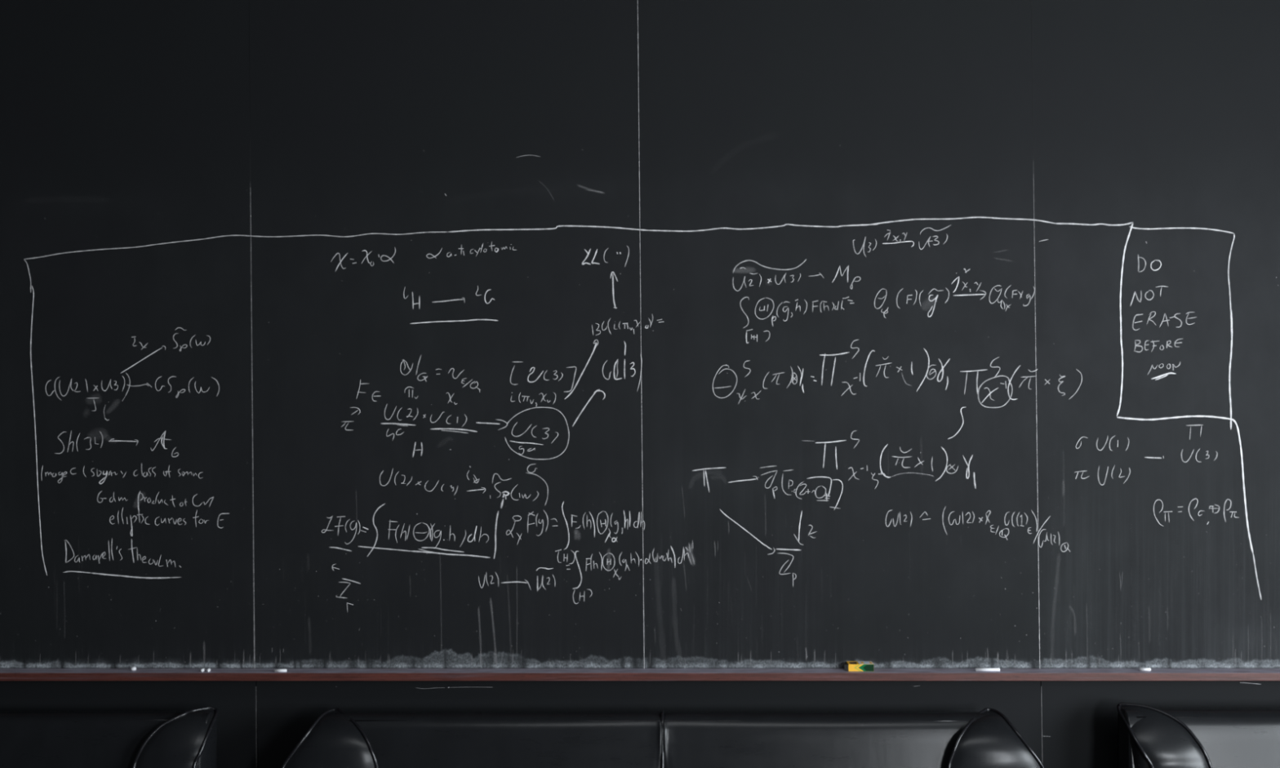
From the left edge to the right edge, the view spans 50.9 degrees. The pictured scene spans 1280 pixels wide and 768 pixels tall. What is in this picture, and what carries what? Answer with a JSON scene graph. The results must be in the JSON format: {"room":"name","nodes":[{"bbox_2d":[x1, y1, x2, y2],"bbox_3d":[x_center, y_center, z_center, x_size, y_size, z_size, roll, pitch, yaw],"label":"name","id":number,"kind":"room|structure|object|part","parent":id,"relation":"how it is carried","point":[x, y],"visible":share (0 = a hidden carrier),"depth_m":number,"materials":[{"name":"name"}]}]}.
{"room":"classroom","nodes":[
{"label":"classroom","id":0,"kind":"room"},
{"bbox_2d":[0,27,1279,767],"bbox_3d":[-0.300,-0.100,4.064,8.600,3.700,0.131,0,0,0],"label":"wall","id":1,"kind":"structure","parent":0,"point":[1067,724],"depth_m":4.00,"materials":[{"name":"stone"}]},
{"bbox_3d":[-2.087,1.314,4.010,1.920,0.862,0.020,0,0,0],"label":"wall panel","id":2,"kind":"part","parent":1,"relation":"part of","materials":[{"name":"stone"}]},
{"bbox_2d":[0,0,1279,668],"bbox_3d":[0.020,-0.647,4.009,7.008,2.992,0.021,0,0,0],"label":"blackboard","id":3,"kind":"object","parent":1,"relation":"attached to","point":[326,328],"visible":1,"depth_m":4.00,"materials":[{"name":"stone"}]},
{"bbox_3d":[-1.735,-0.647,4.010,1.174,2.992,0.020,0,0,0],"label":"board panel","id":4,"kind":"part","parent":3,"relation":"part of","materials":[{"name":"stone"}]},
{"bbox_3d":[-0.580,-0.647,4.010,1.185,2.992,0.020,0,0,0],"label":"board panel","id":5,"kind":"part","parent":3,"relation":"part of","materials":[{"name":"stone"}]},
{"bbox_3d":[0.586,-0.647,4.010,1.206,2.992,0.020,0,0,0],"label":"board panel","id":6,"kind":"part","parent":3,"relation":"part of","materials":[{"name":"stone"}]},
{"bbox_3d":[1.754,-0.647,4.010,1.205,2.992,0.020,0,0,0],"label":"board panel","id":7,"kind":"part","parent":3,"relation":"part of","materials":[{"name":"stone"}]},
{"bbox_2d":[0,668,1279,680],"bbox_3d":[-0.300,0.858,3.969,8.580,0.024,0.062,0,0,0],"label":"ledge","id":8,"kind":"object","parent":1,"relation":"attached to","point":[6,674],"visible":1,"depth_m":3.94,"materials":[{"name":"brown wood"}]},
{"bbox_2d":[130,666,136,671],"bbox_3d":[-1.495,0.841,3.968,0.014,0.011,0.011,0,0,-29],"label":"stick","id":9,"kind":"object","parent":8,"relation":"on","point":[132,668],"visible":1,"depth_m":3.96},
{"bbox_2d":[273,669,287,672],"bbox_3d":[-1.056,0.842,3.947,0.037,0.009,0.010,0,0,0],"label":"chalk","id":10,"kind":"object","parent":8,"relation":"on","point":[274,670],"visible":1,"depth_m":3.94,"materials":[{"name":"white"}]},
{"bbox_2d":[843,661,873,671],"bbox_3d":[0.646,0.835,3.978,0.085,0.022,0.041,0,0,0],"label":"box","id":11,"kind":"object","parent":8,"relation":"on","point":[848,665],"visible":1,"depth_m":3.96,"materials":[{"name":"yellow cardboard"}]},
{"bbox_3d":[0.651,0.836,3.958,0.075,0.021,0.001,0,0,0],"label":"panel","id":12,"kind":"part","parent":11,"relation":"part of","materials":[{"name":"yellow cardboard"}]},
{"bbox_3d":[0.651,0.825,3.978,0.075,0.001,0.041,0,0,0],"label":"lid","id":13,"kind":"part","parent":11,"relation":"part of","materials":[{"name":"yellow cardboard"}]},
{"bbox_2d":[974,667,999,671],"bbox_3d":[1.024,0.842,3.960,0.073,0.010,0.010,0,0,-1],"label":"stick","id":14,"kind":"object","parent":8,"relation":"on","point":[975,668],"visible":1,"depth_m":3.96,"materials":[{"name":"white"}]},
{"bbox_2d":[1139,667,1151,671],"bbox_3d":[1.490,0.842,3.964,0.032,0.010,0.010,0,0,7],"label":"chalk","id":15,"kind":"object","parent":8,"relation":"on","point":[1140,668],"visible":1,"depth_m":3.96,"materials":[{"name":"white"}]},
{"bbox_3d":[0.034,1.314,4.010,2.351,0.862,0.020,0,0,0],"label":"wall panel","id":16,"kind":"part","parent":1,"relation":"part of","materials":[{"name":"stone"}]},
{"bbox_3d":[2.263,1.314,4.010,2.138,0.862,0.020,0,0,0],"label":"wall panel","id":17,"kind":"part","parent":1,"relation":"part of","materials":[{"name":"stone"}]},
{"bbox_3d":[-0.300,1.775,0.515,8.600,0.050,7.030,0,0,0],"label":"floor","id":18,"kind":"structure","parent":0,"visible":0},
{"bbox_2d":[0,706,218,767],"bbox_3d":[-2.181,1.343,3.564,1.922,0.813,0.728,0,0,0],"label":"sofa","id":19,"kind":"object","parent":18,"relation":"on","point":[188,739],"visible":1,"depth_m":3.83,"materials":[{"name":"black leather"}]},
{"bbox_3d":[-1.327,1.282,3.575,0.204,0.679,0.680,0,0,0],"label":"armrest","id":20,"kind":"part","parent":19,"relation":"part of","materials":[{"name":"black leather"}]},
{"bbox_2d":[280,707,1044,767],"bbox_3d":[0.064,1.345,3.564,2.155,0.808,0.728,0,0,0],"label":"sofa","id":21,"kind":"object","parent":18,"relation":"on","point":[986,738],"visible":1,"depth_m":3.83,"materials":[{"name":"black leather"}]},
{"bbox_3d":[-0.873,1.285,3.575,0.271,0.674,0.680,0,0,0],"label":"armrest","id":22,"kind":"part","parent":21,"relation":"part of","materials":[{"name":"black leather"}]},
{"bbox_3d":[-0.408,1.286,3.831,0.939,0.672,0.194,0,0,0],"label":"backrest","id":23,"kind":"part","parent":21,"relation":"part of","materials":[{"name":"black leather"}]},
{"bbox_3d":[0.537,1.286,3.831,0.939,0.672,0.194,0,0,0],"label":"backrest","id":24,"kind":"part","parent":21,"relation":"part of","materials":[{"name":"black leather"}]},
{"bbox_3d":[1.001,1.285,3.575,0.271,0.674,0.680,0,0,0],"label":"armrest","id":25,"kind":"part","parent":21,"relation":"part of","materials":[{"name":"black leather"}]},
{"bbox_2d":[1116,702,1279,767],"bbox_3d":[2.338,1.337,3.564,1.910,0.824,0.728,0,0,0],"label":"sofa","id":26,"kind":"object","parent":18,"relation":"on","point":[1148,736],"visible":1,"depth_m":3.83,"materials":[{"name":"black leather"}]},
{"bbox_3d":[1.500,1.276,3.575,0.223,0.688,0.680,0,0,0],"label":"armrest","id":27,"kind":"part","parent":26,"relation":"part of","materials":[{"name":"black leather"}]}
]}

